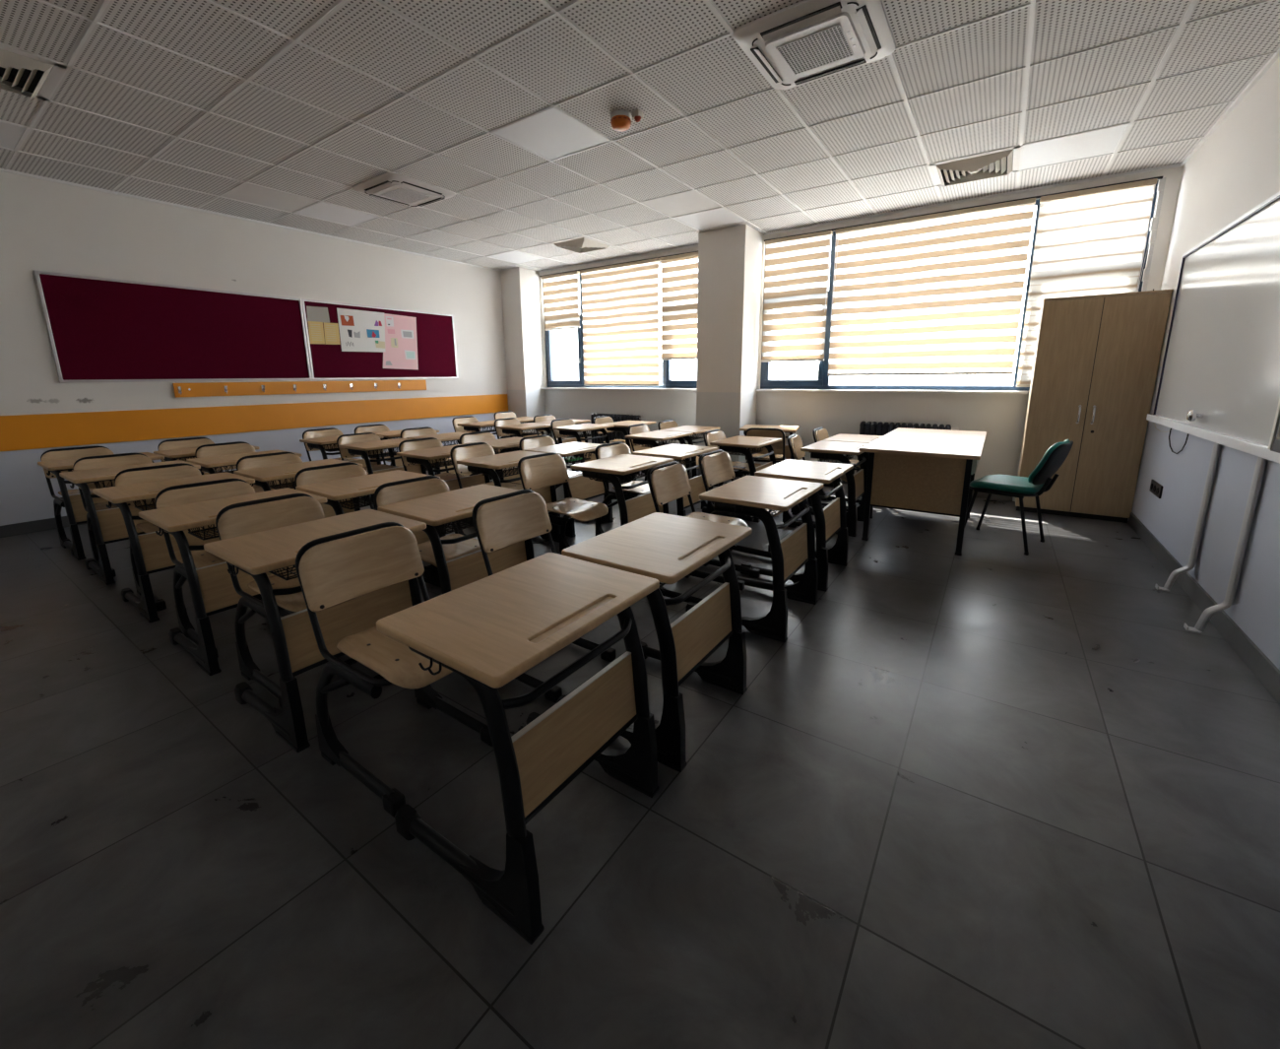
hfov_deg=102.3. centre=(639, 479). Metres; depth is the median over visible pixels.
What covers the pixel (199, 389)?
rail
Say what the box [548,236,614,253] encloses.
ceiling vent
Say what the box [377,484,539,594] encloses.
student desk
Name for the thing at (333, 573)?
chair
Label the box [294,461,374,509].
chair
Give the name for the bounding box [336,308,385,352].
poster
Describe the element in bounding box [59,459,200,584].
student desk
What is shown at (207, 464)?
student desk
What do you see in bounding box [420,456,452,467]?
wire basket
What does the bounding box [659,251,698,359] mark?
roller blind
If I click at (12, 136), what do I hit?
recessed light
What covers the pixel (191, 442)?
chair
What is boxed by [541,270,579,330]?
roller blind
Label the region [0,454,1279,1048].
floor
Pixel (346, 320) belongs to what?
picture
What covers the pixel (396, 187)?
air conditioner
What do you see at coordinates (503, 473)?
wire basket
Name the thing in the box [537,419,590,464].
student desk
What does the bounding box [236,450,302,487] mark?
chair
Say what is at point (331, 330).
sheet
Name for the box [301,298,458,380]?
pinboard
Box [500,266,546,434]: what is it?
pillar
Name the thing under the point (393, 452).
wire basket
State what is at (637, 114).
lamp
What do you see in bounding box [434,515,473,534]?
wire basket
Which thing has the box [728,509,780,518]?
wire basket
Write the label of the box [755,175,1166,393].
window
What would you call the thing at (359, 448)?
student desk
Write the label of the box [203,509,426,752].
student desk
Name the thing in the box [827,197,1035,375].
roller blind
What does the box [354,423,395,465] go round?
chair
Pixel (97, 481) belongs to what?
wire basket
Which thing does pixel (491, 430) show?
wire basket
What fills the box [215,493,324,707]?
chair
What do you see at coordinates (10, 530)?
baseboard
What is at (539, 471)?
chair
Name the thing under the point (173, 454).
student desk
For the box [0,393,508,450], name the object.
guard
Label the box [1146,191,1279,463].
whiteboard
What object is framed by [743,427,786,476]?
chair
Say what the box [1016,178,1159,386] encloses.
roller blind
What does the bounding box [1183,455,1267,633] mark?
board support leg
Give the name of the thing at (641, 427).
chair
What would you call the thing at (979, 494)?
baseboard
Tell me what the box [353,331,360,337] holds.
picture
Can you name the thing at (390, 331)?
picture
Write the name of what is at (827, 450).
student desk
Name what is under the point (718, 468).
chair
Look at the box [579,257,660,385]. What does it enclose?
roller blind
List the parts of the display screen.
casing, screen glass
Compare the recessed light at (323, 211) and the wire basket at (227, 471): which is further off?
the recessed light at (323, 211)
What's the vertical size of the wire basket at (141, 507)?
0.091 m
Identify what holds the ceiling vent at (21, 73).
in the ceiling
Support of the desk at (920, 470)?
on the floor
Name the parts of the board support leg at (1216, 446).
foot plate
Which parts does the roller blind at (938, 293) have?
cord, head rail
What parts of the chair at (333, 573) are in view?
backrest, frame, seat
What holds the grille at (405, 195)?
attached to the air conditioner at (396, 187)
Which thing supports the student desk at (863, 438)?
on the floor
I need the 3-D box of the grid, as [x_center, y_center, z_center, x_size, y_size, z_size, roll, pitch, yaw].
[-0.813,-2.354,3.406,7.690,0.007,7.150,7,14,34]
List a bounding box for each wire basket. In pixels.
[93,479,115,488]
[132,498,156,511]
[188,523,218,540]
[214,464,236,473]
[267,477,295,489]
[268,564,297,579]
[323,443,338,451]
[337,493,375,509]
[361,447,398,457]
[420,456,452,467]
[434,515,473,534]
[441,440,459,446]
[471,425,495,432]
[482,466,518,477]
[497,447,519,453]
[510,428,543,436]
[564,450,592,463]
[567,429,599,437]
[596,468,648,483]
[641,438,676,447]
[665,454,697,466]
[683,433,703,440]
[728,446,764,455]
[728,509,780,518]
[817,453,853,462]
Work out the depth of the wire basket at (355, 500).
2.90 m
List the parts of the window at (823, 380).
casement sash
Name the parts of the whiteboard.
lock knob, rail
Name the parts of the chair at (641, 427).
backrest, frame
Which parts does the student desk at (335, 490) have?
modesty panel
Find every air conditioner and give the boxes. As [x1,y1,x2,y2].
[352,171,455,207]
[732,0,895,89]
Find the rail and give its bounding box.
[172,380,426,397]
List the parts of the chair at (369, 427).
backrest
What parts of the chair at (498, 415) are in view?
frame, backrest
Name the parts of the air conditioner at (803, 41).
panel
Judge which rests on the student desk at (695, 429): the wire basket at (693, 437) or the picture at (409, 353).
the wire basket at (693, 437)
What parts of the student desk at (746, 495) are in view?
modesty panel, panel rail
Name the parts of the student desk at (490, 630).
modesty panel, panel rail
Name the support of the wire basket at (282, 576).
on the student desk at (296, 650)
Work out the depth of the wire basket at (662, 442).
5.26 m
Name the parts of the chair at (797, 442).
backrest, frame, seat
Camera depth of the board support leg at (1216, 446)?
2.90 m
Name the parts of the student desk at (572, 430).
modesty panel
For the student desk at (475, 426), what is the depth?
6.59 m
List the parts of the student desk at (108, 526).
panel rail, modesty panel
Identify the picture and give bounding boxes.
[340,315,354,325]
[347,329,352,337]
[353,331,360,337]
[366,328,379,337]
[375,340,384,348]
[385,316,393,326]
[387,328,394,333]
[390,337,398,347]
[400,329,413,338]
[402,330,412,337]
[404,349,415,359]
[405,351,414,358]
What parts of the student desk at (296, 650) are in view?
panel rail, modesty panel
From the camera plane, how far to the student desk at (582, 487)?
4.28 m
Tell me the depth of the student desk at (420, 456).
4.12 m
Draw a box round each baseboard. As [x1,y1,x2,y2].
[0,515,87,537]
[689,459,1012,501]
[1128,512,1279,703]
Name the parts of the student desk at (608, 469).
modesty panel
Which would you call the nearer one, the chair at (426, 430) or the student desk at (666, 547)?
the student desk at (666, 547)
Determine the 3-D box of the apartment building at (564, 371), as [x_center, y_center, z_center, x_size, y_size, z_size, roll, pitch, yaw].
[-5.211,-8.338,63.589,19.600,11.750,9.600,7,14,34]
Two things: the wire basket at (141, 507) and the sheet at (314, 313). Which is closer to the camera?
the wire basket at (141, 507)
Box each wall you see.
[0,171,508,525]
[538,165,1183,501]
[1127,56,1279,669]
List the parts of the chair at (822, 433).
backrest, frame, seat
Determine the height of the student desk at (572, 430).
0.680 m
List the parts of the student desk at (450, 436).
modesty panel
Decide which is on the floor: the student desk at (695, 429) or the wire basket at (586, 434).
the student desk at (695, 429)
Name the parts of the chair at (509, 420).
backrest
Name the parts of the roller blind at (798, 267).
head rail, cord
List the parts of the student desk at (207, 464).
modesty panel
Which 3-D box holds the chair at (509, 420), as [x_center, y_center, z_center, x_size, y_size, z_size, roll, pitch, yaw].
[-1.499,-0.385,6.445,0.515,0.753,0.398,8,14,36]
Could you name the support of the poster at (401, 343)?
attached to the pinboard at (435, 332)
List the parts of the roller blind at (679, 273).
head rail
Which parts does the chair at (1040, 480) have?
leg, leg, rail, seat, leg, leg, backrest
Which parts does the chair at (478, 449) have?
backrest, frame, seat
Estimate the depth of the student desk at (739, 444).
4.58 m
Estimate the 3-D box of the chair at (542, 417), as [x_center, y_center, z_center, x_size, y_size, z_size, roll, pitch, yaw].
[-1.121,-0.498,6.984,0.515,0.753,0.398,7,14,34]
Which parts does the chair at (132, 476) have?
seat, frame, backrest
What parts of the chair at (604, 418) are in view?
backrest, frame, seat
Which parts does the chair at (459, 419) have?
backrest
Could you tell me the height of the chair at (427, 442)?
0.753 m
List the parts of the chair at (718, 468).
frame, backrest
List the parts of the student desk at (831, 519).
modesty panel, panel rail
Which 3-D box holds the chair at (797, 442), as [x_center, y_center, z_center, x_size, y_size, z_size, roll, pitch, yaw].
[1.536,-0.003,4.421,0.515,0.753,0.398,5,13,27]
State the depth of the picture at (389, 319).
6.72 m
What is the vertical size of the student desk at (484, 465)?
0.680 m
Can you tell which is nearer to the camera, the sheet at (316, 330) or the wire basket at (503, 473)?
the wire basket at (503, 473)
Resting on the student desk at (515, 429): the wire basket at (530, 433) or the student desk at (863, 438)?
the wire basket at (530, 433)
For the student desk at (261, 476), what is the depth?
3.40 m
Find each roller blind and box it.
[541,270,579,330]
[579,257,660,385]
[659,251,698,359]
[761,230,832,362]
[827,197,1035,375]
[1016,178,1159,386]
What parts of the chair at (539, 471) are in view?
backrest, frame, seat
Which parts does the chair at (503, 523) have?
backrest, frame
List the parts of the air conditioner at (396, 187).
panel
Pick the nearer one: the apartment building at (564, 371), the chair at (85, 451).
the chair at (85, 451)
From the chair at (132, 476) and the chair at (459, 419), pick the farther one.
the chair at (459, 419)
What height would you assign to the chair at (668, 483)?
0.753 m
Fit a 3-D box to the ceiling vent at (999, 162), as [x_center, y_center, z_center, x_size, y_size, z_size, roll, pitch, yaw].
[2.725,-2.529,4.202,0.596,0.039,0.596,7,14,34]
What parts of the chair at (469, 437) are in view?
frame, backrest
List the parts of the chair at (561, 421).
frame, backrest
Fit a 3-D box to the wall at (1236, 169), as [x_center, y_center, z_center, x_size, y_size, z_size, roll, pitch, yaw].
[2.465,-0.521,1.519,0.200,2.905,7.600,7,14,34]
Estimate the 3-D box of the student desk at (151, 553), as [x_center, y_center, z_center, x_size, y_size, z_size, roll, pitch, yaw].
[-2.677,0.351,3.038,0.552,0.680,0.613,7,14,34]
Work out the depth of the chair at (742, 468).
4.84 m
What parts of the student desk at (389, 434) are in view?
modesty panel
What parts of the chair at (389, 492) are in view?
backrest, seat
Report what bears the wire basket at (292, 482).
on the student desk at (261, 476)
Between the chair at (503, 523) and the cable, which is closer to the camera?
the chair at (503, 523)
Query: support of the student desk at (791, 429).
on the floor
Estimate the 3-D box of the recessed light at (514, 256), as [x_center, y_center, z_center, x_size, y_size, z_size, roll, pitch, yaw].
[-1.726,-3.112,7.204,0.596,0.008,0.596,7,14,34]
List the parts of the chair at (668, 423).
backrest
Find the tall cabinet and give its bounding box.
[1014,289,1173,522]
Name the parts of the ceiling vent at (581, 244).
frame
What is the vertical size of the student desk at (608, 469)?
0.680 m
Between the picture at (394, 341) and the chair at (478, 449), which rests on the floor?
the chair at (478, 449)
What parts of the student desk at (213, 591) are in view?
panel rail, modesty panel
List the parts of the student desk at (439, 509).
modesty panel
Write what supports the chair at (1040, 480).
on the floor
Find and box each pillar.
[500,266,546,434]
[696,224,762,470]
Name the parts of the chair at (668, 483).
backrest, frame, seat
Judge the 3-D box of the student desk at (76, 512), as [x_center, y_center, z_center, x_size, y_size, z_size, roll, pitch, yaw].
[-4.111,0.168,4.006,0.552,0.680,0.613,7,14,34]
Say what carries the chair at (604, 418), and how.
on the floor
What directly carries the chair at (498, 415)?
on the floor
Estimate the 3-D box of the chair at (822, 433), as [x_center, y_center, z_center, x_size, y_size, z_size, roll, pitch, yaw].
[1.941,-0.116,4.964,0.515,0.753,0.398,7,14,33]
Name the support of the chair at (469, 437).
on the floor
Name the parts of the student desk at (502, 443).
modesty panel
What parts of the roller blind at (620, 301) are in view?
head rail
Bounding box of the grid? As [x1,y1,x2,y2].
[0,0,1277,269]
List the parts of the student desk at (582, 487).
modesty panel, panel rail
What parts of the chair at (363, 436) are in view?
backrest, frame, seat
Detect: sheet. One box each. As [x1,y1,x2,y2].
[306,306,329,322]
[308,320,324,343]
[323,321,340,344]
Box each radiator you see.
[590,413,642,444]
[856,421,959,471]
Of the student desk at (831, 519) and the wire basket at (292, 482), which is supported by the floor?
the student desk at (831, 519)
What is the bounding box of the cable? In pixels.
[1168,428,1188,453]
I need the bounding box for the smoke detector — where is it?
[610,109,632,131]
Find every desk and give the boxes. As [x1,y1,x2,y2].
[37,451,164,560]
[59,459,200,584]
[92,471,255,622]
[138,487,327,675]
[153,445,259,461]
[186,449,302,492]
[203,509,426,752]
[233,458,362,517]
[295,469,441,587]
[299,435,383,495]
[338,438,426,508]
[373,429,439,474]
[376,552,659,944]
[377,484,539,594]
[396,444,493,537]
[406,431,472,475]
[456,449,560,542]
[457,420,512,452]
[465,436,522,483]
[493,416,544,448]
[495,422,553,439]
[524,441,613,536]
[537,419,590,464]
[552,423,613,471]
[556,512,751,771]
[571,453,673,525]
[600,420,656,480]
[625,430,693,478]
[632,443,717,515]
[659,425,720,486]
[685,475,823,641]
[702,435,781,522]
[739,424,798,475]
[739,458,853,591]
[787,440,867,536]
[810,433,883,518]
[859,427,986,555]
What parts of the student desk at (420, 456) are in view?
modesty panel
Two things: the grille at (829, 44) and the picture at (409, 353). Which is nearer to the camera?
the grille at (829, 44)
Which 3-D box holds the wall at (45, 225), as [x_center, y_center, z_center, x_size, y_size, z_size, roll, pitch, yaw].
[-4.038,-1.353,5.909,0.200,2.905,7.600,7,14,34]
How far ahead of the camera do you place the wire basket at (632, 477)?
3.58 m
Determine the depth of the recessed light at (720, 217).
5.52 m
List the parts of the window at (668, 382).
casement sash, casement sash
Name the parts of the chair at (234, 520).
frame, backrest, seat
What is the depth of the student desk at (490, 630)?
1.29 m
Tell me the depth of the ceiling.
3.17 m
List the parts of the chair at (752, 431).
frame, backrest, seat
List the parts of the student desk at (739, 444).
modesty panel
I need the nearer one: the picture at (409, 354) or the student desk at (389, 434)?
the student desk at (389, 434)
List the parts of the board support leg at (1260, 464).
foot plate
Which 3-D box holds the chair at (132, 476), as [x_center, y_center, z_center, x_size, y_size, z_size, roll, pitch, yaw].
[-2.744,0.308,3.071,0.515,0.753,0.398,8,14,35]
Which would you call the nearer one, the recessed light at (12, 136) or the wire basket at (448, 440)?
the recessed light at (12, 136)
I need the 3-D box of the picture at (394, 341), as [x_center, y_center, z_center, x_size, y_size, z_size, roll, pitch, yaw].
[-3.238,-1.810,6.799,0.001,0.125,0.095,7,14,34]
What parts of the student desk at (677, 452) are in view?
panel rail, modesty panel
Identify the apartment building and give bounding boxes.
[555,361,687,384]
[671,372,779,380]
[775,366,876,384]
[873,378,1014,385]
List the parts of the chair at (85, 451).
frame, seat, backrest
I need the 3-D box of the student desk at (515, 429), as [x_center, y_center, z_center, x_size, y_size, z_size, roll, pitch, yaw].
[-1.418,-0.346,6.432,0.552,0.680,0.613,7,14,34]
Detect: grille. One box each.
[382,188,429,203]
[775,24,853,74]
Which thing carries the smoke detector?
attached to the ceiling
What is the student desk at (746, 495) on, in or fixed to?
on the floor
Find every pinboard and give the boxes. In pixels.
[33,269,312,383]
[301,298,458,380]
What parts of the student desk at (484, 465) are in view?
modesty panel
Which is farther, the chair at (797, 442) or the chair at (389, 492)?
the chair at (797, 442)
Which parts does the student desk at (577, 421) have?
modesty panel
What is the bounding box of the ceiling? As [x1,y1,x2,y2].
[0,0,1279,270]
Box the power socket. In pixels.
[1149,479,1162,498]
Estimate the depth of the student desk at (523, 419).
7.28 m
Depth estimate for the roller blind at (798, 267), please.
5.99 m
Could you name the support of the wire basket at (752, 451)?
on the student desk at (739, 444)
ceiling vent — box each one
[0,44,66,100]
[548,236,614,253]
[928,145,1021,186]
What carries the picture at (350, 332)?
attached to the poster at (359, 330)
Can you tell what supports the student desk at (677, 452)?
on the floor
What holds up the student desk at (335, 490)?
on the floor
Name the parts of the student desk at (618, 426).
modesty panel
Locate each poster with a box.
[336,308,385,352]
[383,313,418,369]
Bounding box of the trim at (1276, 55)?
[0,47,1279,272]
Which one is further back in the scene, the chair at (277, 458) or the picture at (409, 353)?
the picture at (409, 353)
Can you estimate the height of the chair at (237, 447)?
0.753 m
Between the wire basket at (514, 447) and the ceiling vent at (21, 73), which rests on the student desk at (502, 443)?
the wire basket at (514, 447)
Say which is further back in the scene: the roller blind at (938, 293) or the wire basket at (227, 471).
the roller blind at (938, 293)
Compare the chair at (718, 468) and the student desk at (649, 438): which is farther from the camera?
the student desk at (649, 438)
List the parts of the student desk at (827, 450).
modesty panel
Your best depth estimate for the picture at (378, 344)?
6.64 m
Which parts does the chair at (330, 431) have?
frame, backrest, seat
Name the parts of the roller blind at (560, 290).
head rail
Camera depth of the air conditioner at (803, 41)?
2.51 m
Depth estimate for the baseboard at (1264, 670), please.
2.52 m
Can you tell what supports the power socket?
attached to the wall at (1236, 169)
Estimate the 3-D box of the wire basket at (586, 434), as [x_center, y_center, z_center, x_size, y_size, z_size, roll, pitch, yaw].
[-0.684,-0.575,6.180,0.245,0.091,0.374,7,14,34]
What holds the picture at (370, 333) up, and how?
attached to the poster at (359, 330)
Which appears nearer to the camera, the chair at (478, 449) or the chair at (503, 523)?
the chair at (503, 523)
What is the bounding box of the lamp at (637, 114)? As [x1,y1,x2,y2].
[632,109,642,122]
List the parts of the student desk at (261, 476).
modesty panel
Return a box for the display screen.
[1268,397,1279,452]
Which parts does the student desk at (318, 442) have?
modesty panel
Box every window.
[539,250,698,390]
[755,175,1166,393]
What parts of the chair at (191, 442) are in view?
backrest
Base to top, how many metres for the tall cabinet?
1.885 m
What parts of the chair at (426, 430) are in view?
frame, backrest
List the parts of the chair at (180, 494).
frame, backrest, seat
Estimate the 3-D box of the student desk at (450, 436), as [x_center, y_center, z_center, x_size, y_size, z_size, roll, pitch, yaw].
[-2.010,-0.127,5.372,0.552,0.680,0.613,7,14,34]
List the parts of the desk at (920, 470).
leg, panel, leg, leg, drawer, drawer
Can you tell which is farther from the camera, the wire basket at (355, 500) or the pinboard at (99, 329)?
the pinboard at (99, 329)
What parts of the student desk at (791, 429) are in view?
modesty panel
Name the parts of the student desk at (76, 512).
modesty panel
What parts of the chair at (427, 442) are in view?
backrest, frame, seat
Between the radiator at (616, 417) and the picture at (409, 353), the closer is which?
the picture at (409, 353)
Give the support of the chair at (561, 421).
on the floor
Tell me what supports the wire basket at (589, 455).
on the student desk at (582, 487)
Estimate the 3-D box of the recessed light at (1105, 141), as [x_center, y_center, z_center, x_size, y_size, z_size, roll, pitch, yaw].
[3.219,-2.481,3.865,0.596,0.008,0.596,7,14,34]
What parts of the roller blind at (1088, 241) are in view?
head rail, cord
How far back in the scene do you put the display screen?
2.02 m
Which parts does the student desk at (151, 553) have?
panel rail, modesty panel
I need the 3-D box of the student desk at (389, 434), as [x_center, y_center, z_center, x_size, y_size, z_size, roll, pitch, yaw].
[-2.656,-0.209,5.808,0.552,0.680,0.613,7,14,34]
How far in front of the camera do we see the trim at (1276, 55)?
4.78 m
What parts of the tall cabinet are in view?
door, handle, handle, door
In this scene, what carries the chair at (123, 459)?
on the floor
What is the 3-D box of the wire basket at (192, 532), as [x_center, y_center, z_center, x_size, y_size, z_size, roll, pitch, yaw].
[-1.930,0.185,2.479,0.245,0.091,0.374,7,14,34]
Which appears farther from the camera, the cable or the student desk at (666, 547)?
the cable
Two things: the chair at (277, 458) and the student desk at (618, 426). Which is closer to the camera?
the chair at (277, 458)
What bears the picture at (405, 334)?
attached to the poster at (401, 343)
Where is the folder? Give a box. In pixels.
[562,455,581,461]
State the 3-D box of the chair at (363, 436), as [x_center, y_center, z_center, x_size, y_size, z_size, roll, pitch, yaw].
[-2.483,-0.049,4.826,0.515,0.753,0.398,7,14,34]
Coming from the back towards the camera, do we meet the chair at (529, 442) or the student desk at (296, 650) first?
the chair at (529, 442)
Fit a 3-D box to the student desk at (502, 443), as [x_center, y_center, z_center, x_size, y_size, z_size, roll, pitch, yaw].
[-1.252,-0.030,4.860,0.552,0.680,0.613,7,14,34]
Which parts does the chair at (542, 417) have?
backrest, frame, seat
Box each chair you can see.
[40,445,113,556]
[72,451,152,576]
[114,462,201,610]
[155,478,290,657]
[157,437,221,474]
[194,441,255,474]
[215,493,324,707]
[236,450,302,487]
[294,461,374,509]
[295,521,492,817]
[302,427,368,500]
[336,432,396,474]
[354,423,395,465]
[374,475,480,578]
[398,437,474,526]
[400,426,450,470]
[449,442,532,538]
[451,415,480,444]
[459,431,517,479]
[472,489,615,702]
[494,410,528,439]
[494,417,522,453]
[517,451,608,554]
[518,434,590,520]
[533,414,577,470]
[550,418,579,470]
[592,415,639,473]
[594,441,650,535]
[627,423,652,495]
[646,460,748,603]
[657,419,680,443]
[698,448,783,577]
[701,429,761,509]
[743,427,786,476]
[782,433,846,522]
[807,426,861,508]
[964,438,1073,555]
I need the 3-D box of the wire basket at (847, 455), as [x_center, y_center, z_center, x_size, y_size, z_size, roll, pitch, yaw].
[1.641,-0.217,4.312,0.245,0.091,0.374,7,14,34]
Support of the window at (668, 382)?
attached to the wall at (1002, 416)
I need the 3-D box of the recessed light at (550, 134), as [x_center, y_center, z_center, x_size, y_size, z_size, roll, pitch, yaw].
[-0.612,-2.393,3.598,0.596,0.008,0.596,7,14,34]
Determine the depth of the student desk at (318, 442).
5.03 m
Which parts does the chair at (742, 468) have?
backrest, frame, seat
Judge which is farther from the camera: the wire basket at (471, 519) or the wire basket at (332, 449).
the wire basket at (332, 449)
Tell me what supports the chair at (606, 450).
on the floor
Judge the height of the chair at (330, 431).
0.753 m
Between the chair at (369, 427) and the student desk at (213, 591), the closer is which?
the student desk at (213, 591)
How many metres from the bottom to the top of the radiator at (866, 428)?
0.746 m
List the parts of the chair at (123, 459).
seat, frame, backrest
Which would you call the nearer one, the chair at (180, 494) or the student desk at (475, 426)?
the chair at (180, 494)
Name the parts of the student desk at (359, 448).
modesty panel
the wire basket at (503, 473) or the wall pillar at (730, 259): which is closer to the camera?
the wire basket at (503, 473)
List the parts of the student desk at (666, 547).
modesty panel, panel rail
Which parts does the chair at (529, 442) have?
frame, backrest, seat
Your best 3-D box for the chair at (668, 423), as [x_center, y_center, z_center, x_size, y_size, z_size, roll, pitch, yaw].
[0.512,-0.306,5.965,0.515,0.753,0.398,7,14,33]
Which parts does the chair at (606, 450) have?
backrest, frame, seat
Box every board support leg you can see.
[1154,442,1220,591]
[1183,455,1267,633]
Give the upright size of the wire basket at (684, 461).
0.091 m
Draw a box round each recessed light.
[0,121,29,151]
[292,201,382,226]
[485,250,547,263]
[490,107,611,161]
[671,207,746,230]
[1019,123,1131,171]

